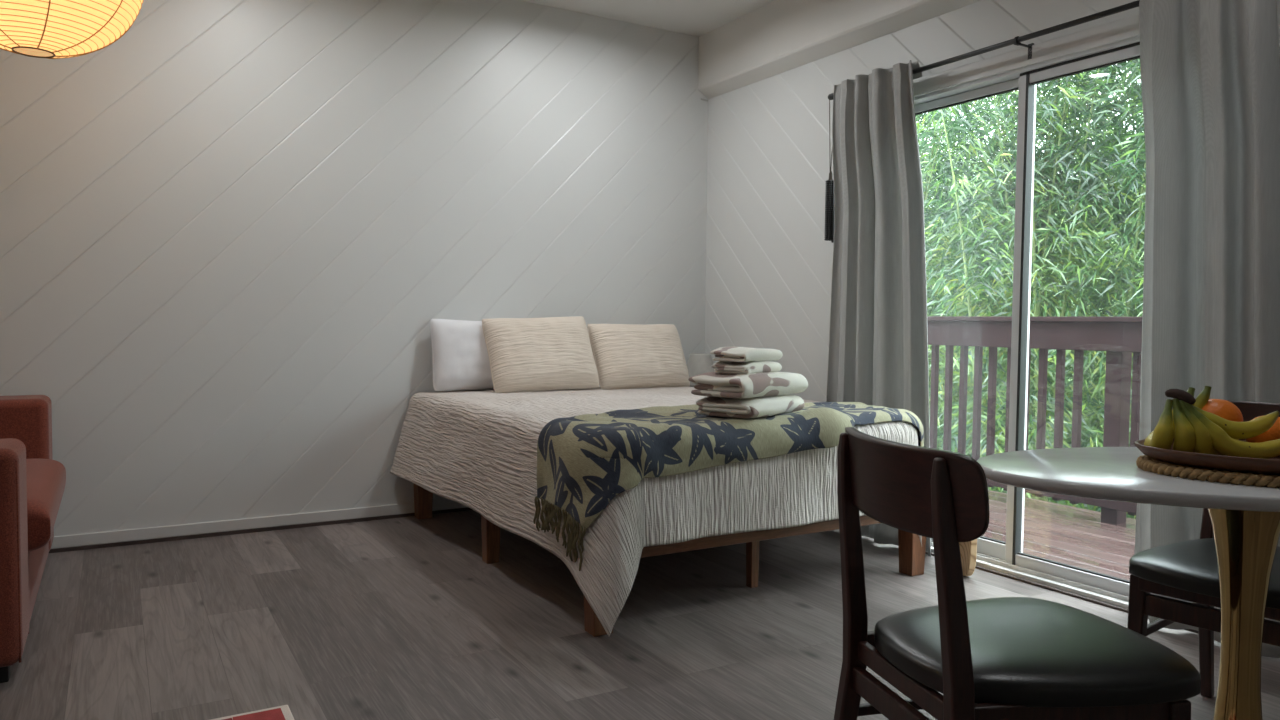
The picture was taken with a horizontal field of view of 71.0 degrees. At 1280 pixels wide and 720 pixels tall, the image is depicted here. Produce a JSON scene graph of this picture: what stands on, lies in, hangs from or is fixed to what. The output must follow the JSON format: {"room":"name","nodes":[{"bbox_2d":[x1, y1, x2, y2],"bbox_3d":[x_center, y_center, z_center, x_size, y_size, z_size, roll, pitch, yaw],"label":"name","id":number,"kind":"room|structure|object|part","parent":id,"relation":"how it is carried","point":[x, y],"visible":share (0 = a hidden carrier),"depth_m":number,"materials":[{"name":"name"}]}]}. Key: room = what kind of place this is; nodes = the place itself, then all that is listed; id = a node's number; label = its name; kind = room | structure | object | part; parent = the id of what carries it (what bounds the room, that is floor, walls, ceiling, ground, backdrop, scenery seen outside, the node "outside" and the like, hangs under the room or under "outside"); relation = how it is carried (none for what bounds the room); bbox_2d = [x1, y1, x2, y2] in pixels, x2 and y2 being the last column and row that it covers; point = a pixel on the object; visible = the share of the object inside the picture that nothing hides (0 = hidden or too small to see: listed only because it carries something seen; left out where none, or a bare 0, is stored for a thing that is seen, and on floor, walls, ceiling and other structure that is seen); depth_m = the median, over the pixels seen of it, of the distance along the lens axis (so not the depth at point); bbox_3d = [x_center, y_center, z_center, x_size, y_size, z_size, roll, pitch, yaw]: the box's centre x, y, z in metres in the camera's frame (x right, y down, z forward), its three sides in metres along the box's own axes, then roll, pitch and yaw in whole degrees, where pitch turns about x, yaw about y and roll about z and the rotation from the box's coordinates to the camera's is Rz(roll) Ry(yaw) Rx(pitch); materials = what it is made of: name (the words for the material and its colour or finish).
{"room":"studio apartment","nodes":[
{"label":"studio apartment","id":0,"kind":"room"},
{"bbox_2d":[0,0,707,535],"bbox_3d":[-1.450,-0.556,4.425,4.300,2.735,0.003,-1,3,-30],"label":"wall","id":1,"kind":"structure","parent":0,"point":[234,233],"depth_m":4.33,"materials":[{"name":"white paint"}]},
{"bbox_2d":[49,499,471,552],"bbox_3d":[-1.459,0.776,4.472,4.299,0.068,0.019,-1,3,-30],"label":"baseboard","id":2,"kind":"structure","parent":1,"relation":"attached to","point":[75,542],"depth_m":4.21,"materials":[{"name":"paint"}]},
{"bbox_2d":[0,510,1279,719],"bbox_3d":[0.086,0.971,1.745,4.400,0.050,6.300,-1,3,-30],"label":"floor","id":3,"kind":"structure","parent":0,"point":[402,618],"depth_m":2.96,"materials":[{"name":"grey wood"}]},
{"bbox_2d":[0,395,65,682],"bbox_3d":[-2.444,0.467,2.927,0.924,0.800,1.580,-1,3,-30],"label":"armchair","id":4,"kind":"object","parent":3,"relation":"on","point":[32,483],"visible":1,"depth_m":2.70,"materials":[{"name":"red fabric"}]},
{"bbox_3d":[-2.134,0.542,2.364,0.848,0.605,0.290,-1,3,-30],"label":"arm","id":5,"kind":"part","parent":4,"relation":"part of"},
{"bbox_3d":[-2.794,0.471,3.488,0.848,0.635,0.260,-1,3,-30],"label":"arm","id":6,"kind":"part","parent":4,"relation":"part of"},
{"bbox_2d":[26,459,65,551],"bbox_3d":[-2.362,0.493,2.994,0.716,0.191,1.040,-1,3,-30],"label":"seat cushion","id":7,"kind":"object","parent":4,"relation":"on","point":[46,478],"depth_m":2.90,"materials":[{"name":"red fabric"}]},
{"bbox_2d":[211,705,293,719],"bbox_3d":[-0.974,0.953,1.154,1.300,0.013,2.000,-1,3,-30],"label":"area rug","id":8,"kind":"object","parent":3,"relation":"on","point":[283,712],"visible":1,"depth_m":2.27,"materials":[{"name":"red fabric"}]},
{"bbox_2d":[413,483,925,636],"bbox_3d":[0.001,0.673,4.130,1.531,0.335,2.019,-1,3,-30],"label":"platform bed","id":9,"kind":"object","parent":3,"relation":"on","point":[911,552],"visible":0.14,"depth_m":3.45,"materials":[{"name":"brown wood"}]},
{"bbox_3d":[-1.110,0.659,4.596,0.088,0.300,0.088,-1,3,-30],"label":"leg","id":10,"kind":"part","parent":9,"relation":"part of","materials":[{"name":"brown wood"}]},
{"bbox_3d":[-0.627,0.700,3.773,0.070,0.300,0.070,-1,3,-30],"label":"leg","id":11,"kind":"part","parent":9,"relation":"part of","materials":[{"name":"brown wood"}]},
{"bbox_3d":[-0.134,0.741,2.933,0.088,0.300,0.088,-1,3,-30],"label":"leg","id":12,"kind":"part","parent":9,"relation":"part of","materials":[{"name":"brown wood"}]},
{"bbox_3d":[0.434,0.725,3.458,0.042,0.300,0.042,-1,3,-30],"label":"leg","id":13,"kind":"part","parent":9,"relation":"part of","materials":[{"name":"brown wood"}]},
{"bbox_3d":[0.509,0.597,3.272,1.505,0.098,0.025,-1,3,-30],"label":"foot rail","id":14,"kind":"part","parent":9,"relation":"part of","materials":[{"name":"brown wood"}]},
{"bbox_3d":[1.111,0.723,3.663,0.088,0.300,0.088,-1,3,-30],"label":"leg","id":15,"kind":"part","parent":9,"relation":"part of","materials":[{"name":"brown wood"}]},
{"bbox_3d":[0.000,0.365,4.119,1.490,0.279,1.990,-1,3,-30],"label":"mattress","id":16,"kind":"object","parent":9,"relation":"on","visible":0},
{"bbox_2d":[390,386,921,635],"bbox_3d":[0.009,0.483,4.063,1.716,0.607,2.228,-1,3,-30],"label":"coverlet","id":17,"kind":"object","parent":16,"relation":"on","point":[476,450],"visible":0.54,"depth_m":3.29,"materials":[{"name":"fabric"}]},
{"bbox_2d":[430,319,493,390],"bbox_3d":[-0.801,-0.030,4.708,0.588,0.368,0.192,-1,3,-25],"label":"bed pillow","id":18,"kind":"object","parent":17,"relation":"on","point":[460,358],"visible":0.52,"depth_m":4.58,"materials":[{"name":"white fabric"}]},
{"bbox_2d":[482,316,598,392],"bbox_3d":[-0.516,-0.032,4.707,0.600,0.400,0.299,-1,3,-27],"label":"cushion","id":19,"kind":"object","parent":17,"relation":"on","point":[547,353],"visible":0.95,"depth_m":4.60,"materials":[{"name":"fabric"}]},
{"bbox_2d":[587,324,689,388],"bbox_3d":[-0.002,-0.022,5.030,0.587,0.360,0.280,-1,3,-32],"label":"cushion","id":20,"kind":"object","parent":17,"relation":"on","point":[626,356],"visible":0.94,"depth_m":4.92,"materials":[{"name":"fabric"}]},
{"bbox_2d":[533,402,923,570],"bbox_3d":[0.389,0.418,3.437,1.639,0.490,0.615,-1,3,-30],"label":"throw blanket","id":21,"kind":"object","parent":17,"relation":"on","point":[585,461],"visible":0.88,"depth_m":3.02,"materials":[{"name":"fabric"}]},
{"bbox_2d":[696,394,804,418],"bbox_3d":[0.416,0.167,3.388,0.260,0.076,0.412,3,3,38],"label":"bath towel","id":22,"kind":"object","parent":21,"relation":"on","point":[764,406],"visible":0.98,"depth_m":3.26,"materials":[{"name":"white fabric"}]},
{"bbox_2d":[688,372,807,398],"bbox_3d":[0.410,0.088,3.383,0.278,0.089,0.422,3,3,42],"label":"bath towel","id":23,"kind":"object","parent":22,"relation":"on","point":[740,386],"visible":0.96,"depth_m":3.26,"materials":[{"name":"white fabric"}]},
{"bbox_2d":[711,361,781,373],"bbox_3d":[0.400,0.025,3.385,0.177,0.047,0.260,3,3,39],"label":"hand towel","id":24,"kind":"object","parent":23,"relation":"on","point":[729,367],"visible":0.94,"depth_m":3.31,"materials":[{"name":"white fabric"}]},
{"bbox_2d":[710,347,782,361],"bbox_3d":[0.402,-0.021,3.386,0.176,0.055,0.254,3,3,42],"label":"hand towel","id":25,"kind":"object","parent":24,"relation":"on","point":[733,354],"visible":1,"depth_m":3.31,"materials":[{"name":"white fabric"}]},
{"bbox_2d":[959,539,976,575],"bbox_3d":[1.317,0.719,3.662,0.028,0.310,0.200,0,3,-5],"label":"furniture leg","id":26,"kind":"object","parent":3,"relation":"on","point":[968,550],"visible":0.22,"depth_m":3.59,"materials":[{"name":"beige wood"}]},
{"bbox_2d":[834,427,1200,719],"bbox_3d":[0.650,0.545,1.606,0.552,0.824,0.442,0,3,-14],"label":"dining chair","id":27,"kind":"object","parent":3,"relation":"on","point":[1003,658],"visible":1,"depth_m":1.47,"materials":[{"name":"black leather"}]},
{"bbox_3d":[0.387,0.542,1.710,0.095,0.815,0.042,0,3,-14],"label":"leg","id":28,"kind":"part","parent":27,"relation":"part of","materials":[{"name":"brown wood"}]},
{"bbox_3d":[0.435,0.205,1.536,0.076,0.144,0.431,0,3,-14],"label":"backrest","id":29,"kind":"part","parent":27,"relation":"part of","materials":[{"name":"brown wood"}]},
{"bbox_3d":[0.470,0.557,1.390,0.095,0.815,0.042,0,3,-14],"label":"leg","id":30,"kind":"part","parent":27,"relation":"part of","materials":[{"name":"brown wood"}]},
{"bbox_3d":[0.682,0.510,1.613,0.486,0.050,0.442,0,3,-14],"label":"seat","id":31,"kind":"part","parent":27,"relation":"part of","materials":[{"name":"black leather"}]},
{"bbox_3d":[0.870,0.758,1.474,0.042,0.415,0.040,0,3,-14],"label":"leg","id":32,"kind":"part","parent":27,"relation":"part of","materials":[{"name":"brown wood"}]},
{"bbox_2d":[977,447,1279,719],"bbox_3d":[1.201,0.585,1.794,1.060,0.740,0.624,1,2,-1],"label":"dining table","id":33,"kind":"object","parent":3,"relation":"on","point":[1245,520],"visible":0.83,"depth_m":1.75,"materials":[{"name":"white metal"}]},
{"bbox_2d":[1136,455,1279,487],"bbox_3d":[1.182,0.209,1.691,0.444,0.024,0.316,2,3,23],"label":"placemat","id":34,"kind":"object","parent":33,"relation":"on","point":[1144,462],"visible":0.45,"depth_m":1.63,"materials":[{"name":"brown wicker"}]},
{"bbox_2d":[1134,439,1279,475],"bbox_3d":[1.182,0.185,1.690,0.444,0.033,0.296,2,3,23],"label":"wooden tray","id":35,"kind":"object","parent":34,"relation":"on","point":[1271,466],"visible":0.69,"depth_m":1.62,"materials":[{"name":"brown wood"}]},
{"bbox_2d":[1172,386,1211,435],"bbox_3d":[1.145,0.116,1.853,0.106,0.130,0.067,-1,3,-30],"label":"banana","id":36,"kind":"object","parent":35,"relation":"on","point":[1202,398],"visible":0.29,"depth_m":1.82,"materials":[{"name":"yellow food"}]},
{"bbox_2d":[1144,389,1279,458],"bbox_3d":[1.128,0.124,1.748,0.254,0.135,0.163,2,3,27],"label":"banana bunch","id":37,"kind":"object","parent":35,"relation":"on","point":[1197,430],"visible":0.9,"depth_m":1.72,"materials":[{"name":"yellow food"}]},
{"bbox_3d":[1.048,0.071,1.741,0.052,0.030,0.021,2,3,36],"label":"crown","id":38,"kind":"part","parent":37,"relation":"part of","materials":[{"name":"brown food"}]},
{"bbox_2d":[1202,399,1242,421],"bbox_3d":[1.177,0.122,1.834,0.094,0.083,0.094,-1,3,-30],"label":"fruit","id":39,"kind":"object","parent":35,"relation":"on","point":[1225,409],"visible":0.43,"depth_m":1.80,"materials":[{"name":"orange food"}]},
{"bbox_2d":[1246,415,1279,442],"bbox_3d":[1.257,0.149,1.792,0.084,0.074,0.084,-1,3,-30],"label":"fruit","id":40,"kind":"object","parent":35,"relation":"on","point":[1273,433],"visible":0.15,"depth_m":1.76,"materials":[{"name":"orange food"}]},
{"bbox_2d":[1127,400,1279,697],"bbox_3d":[1.485,0.530,2.163,0.552,0.824,0.442,-2,3,-40],"label":"dining chair","id":41,"kind":"object","parent":3,"relation":"on","point":[1184,570],"visible":0.53,"depth_m":2.14,"materials":[{"name":"black leather"}]},
{"bbox_3d":[1.221,0.730,2.202,0.042,0.415,0.040,-2,3,-40],"label":"leg","id":42,"kind":"part","parent":41,"relation":"part of","materials":[{"name":"brown wood"}]},
{"bbox_3d":[1.460,0.495,2.140,0.486,0.050,0.442,-2,3,-40],"label":"seat","id":43,"kind":"part","parent":41,"relation":"part of","materials":[{"name":"black leather"}]},
{"bbox_3d":[1.552,0.523,2.437,0.095,0.815,0.042,-2,3,-40],"label":"leg","id":44,"kind":"part","parent":41,"relation":"part of","materials":[{"name":"brown wood"}]},
{"bbox_3d":[1.660,0.185,2.294,0.076,0.144,0.431,-2,3,-40],"label":"backrest","id":45,"kind":"part","parent":41,"relation":"part of","materials":[{"name":"brown wood"}]},
{"bbox_3d":[0.364,0.542,5.377,0.195,0.495,0.235,-1,3,-30],"label":"nightstand","id":46,"kind":"object","parent":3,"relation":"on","visible":0},
{"bbox_2d":[687,353,714,386],"bbox_3d":[0.357,0.129,5.344,0.236,0.333,0.236,-1,3,-30],"label":"table lamp","id":47,"kind":"object","parent":46,"relation":"on","point":[698,363],"visible":0.44,"depth_m":5.27,"materials":[{"name":"fabric"}]},
{"bbox_2d":[520,0,774,36],"bbox_3d":[0.142,-1.814,1.697,4.520,0.050,6.400,-1,3,-30],"label":"ceiling","id":48,"kind":"structure","parent":0,"point":[697,18],"depth_m":4.96,"materials":[{"name":"paint"}]},
{"bbox_2d":[0,0,143,58],"bbox_3d":[-1.931,-1.419,2.844,0.632,0.881,0.633,-1,3,-30],"label":"paper lantern","id":49,"kind":"object","parent":48,"relation":"hanging from","point":[49,29],"visible":1,"depth_m":2.79,"materials":[{"name":"yellow paper"}]},
{"bbox_2d":[705,0,1138,401],"bbox_3d":[1.974,-0.451,2.841,0.003,2.735,6.200,-1,3,-30],"label":"wall","id":50,"kind":"structure","parent":0,"point":[769,260],"depth_m":4.80,"materials":[{"name":"white paint"}]},
{"bbox_2d":[698,0,980,98],"bbox_3d":[1.952,-1.635,2.768,0.076,0.364,6.199,-1,3,-30],"label":"ceiling beam","id":51,"kind":"structure","parent":50,"relation":"attached to","point":[779,36],"depth_m":4.68,"materials":[{"name":"paint"}]},
{"bbox_2d":[828,0,1139,99],"bbox_3d":[1.537,-1.221,3.457,0.104,0.078,2.270,-1,3,-30],"label":"curtain rod","id":52,"kind":"object","parent":50,"relation":"attached to","point":[1017,40],"visible":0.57,"depth_m":3.47,"materials":[{"name":"black metal"}]},
{"bbox_2d":[824,98,834,242],"bbox_3d":[0.939,-0.942,4.413,0.046,0.727,0.046,2,3,37],"label":"tassel","id":53,"kind":"object","parent":52,"relation":"hanging from","point":[829,200],"visible":0.99,"depth_m":4.41,"materials":[{"name":"black fabric"}]},
{"bbox_2d":[826,60,930,556],"bbox_3d":[1.086,-0.238,4.141,0.133,2.153,0.710,-1,3,-30],"label":"curtain","id":54,"kind":"object","parent":52,"relation":"hanging from","point":[878,353],"visible":0.69,"depth_m":4.08,"materials":[{"name":"grey fabric"}]},
{"bbox_2d":[1134,0,1279,657],"bbox_3d":[1.934,-0.167,2.721,0.148,2.153,0.921,-1,3,-30],"label":"curtain","id":55,"kind":"object","parent":52,"relation":"hanging from","point":[1210,69],"visible":0.62,"depth_m":2.88,"materials":[{"name":"grey fabric"}]},
{"bbox_2d":[867,14,1197,632],"bbox_3d":[1.543,-0.174,3.663,0.175,2.140,1.990,-1,3,-30],"label":"door","id":56,"kind":"structure","parent":50,"relation":"in","point":[1115,42],"depth_m":3.62,"materials":[{"name":"white metal"}]},
{"bbox_3d":[1.350,-0.176,4.060,0.032,1.994,0.920,-1,3,-30],"label":"fixed panel","id":57,"kind":"part","parent":56,"relation":"part of","materials":[{"name":"clear glass"}]},
{"bbox_3d":[1.502,-0.183,3.638,0.012,2.120,1.990,-1,3,-30],"label":"casing","id":58,"kind":"part","parent":56,"relation":"part of","materials":[{"name":"paint"}]},
{"bbox_3d":[1.554,-0.154,3.671,0.110,2.060,1.870,-1,3,-30],"label":"frame","id":59,"kind":"part","parent":56,"relation":"part of","materials":[{"name":"white metal"}]},
{"bbox_3d":[1.539,0.864,3.712,0.160,0.062,1.870,-1,3,-30],"label":"sill","id":60,"kind":"part","parent":56,"relation":"part of","materials":[{"name":"metal"}]},
{"bbox_3d":[1.762,-0.138,3.279,0.032,1.994,0.913,-1,3,-30],"label":"sliding panel","id":61,"kind":"part","parent":56,"relation":"part of","materials":[{"name":"clear glass"}]},
{"label":"outside","id":62,"kind":"structure","parent":0,"visible":0},
{"bbox_2d":[983,490,1135,580],"bbox_3d":[1.623,0.864,5.253,1.533,0.040,12.200,-1,3,-30],"label":"floor","id":63,"kind":"structure","parent":62,"point":[1069,535],"depth_m":4.52,"materials":[{"name":"brown wood"}]},
{"bbox_2d":[927,316,1142,524],"bbox_3d":[2.072,0.516,5.558,0.156,1.568,11.300,-1,3,-30],"label":"deck railing","id":64,"kind":"object","parent":63,"relation":"on","point":[1119,337],"visible":0.27,"depth_m":5.06,"materials":[{"name":"brown wood"}]},
{"bbox_3d":[2.051,-0.162,5.511,0.040,0.155,11.300,-1,3,-30],"label":"rail","id":65,"kind":"part","parent":64,"relation":"part of","materials":[{"name":"brown wood"}]},
{"bbox_3d":[2.044,0.705,5.551,0.035,0.090,11.300,-1,3,-30],"label":"rail","id":66,"kind":"part","parent":64,"relation":"part of","materials":[{"name":"brown wood"}]},
{"bbox_3d":[2.548,0.568,4.813,0.090,1.540,0.090,-1,3,-30],"label":"post","id":67,"kind":"part","parent":64,"relation":"part of","materials":[{"name":"brown wood"}]},
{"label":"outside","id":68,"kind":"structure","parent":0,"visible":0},
{"bbox_2d":[926,185,1139,504],"bbox_3d":[6.592,-0.439,11.472,13.300,6.215,28.000,-1,3,-30],"label":"ground","id":69,"kind":"structure","parent":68,"point":[1120,185],"depth_m":15.56,"materials":[{"name":"green plant"}]},
{"bbox_2d":[915,58,1145,518],"bbox_3d":[3.910,-0.470,8.512,6.599,6.702,12.347,0,3,-17],"label":"thicket","id":70,"kind":"object","parent":69,"relation":"on","point":[982,284],"visible":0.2,"depth_m":7.37,"materials":[{"name":"green plant"}]}
]}

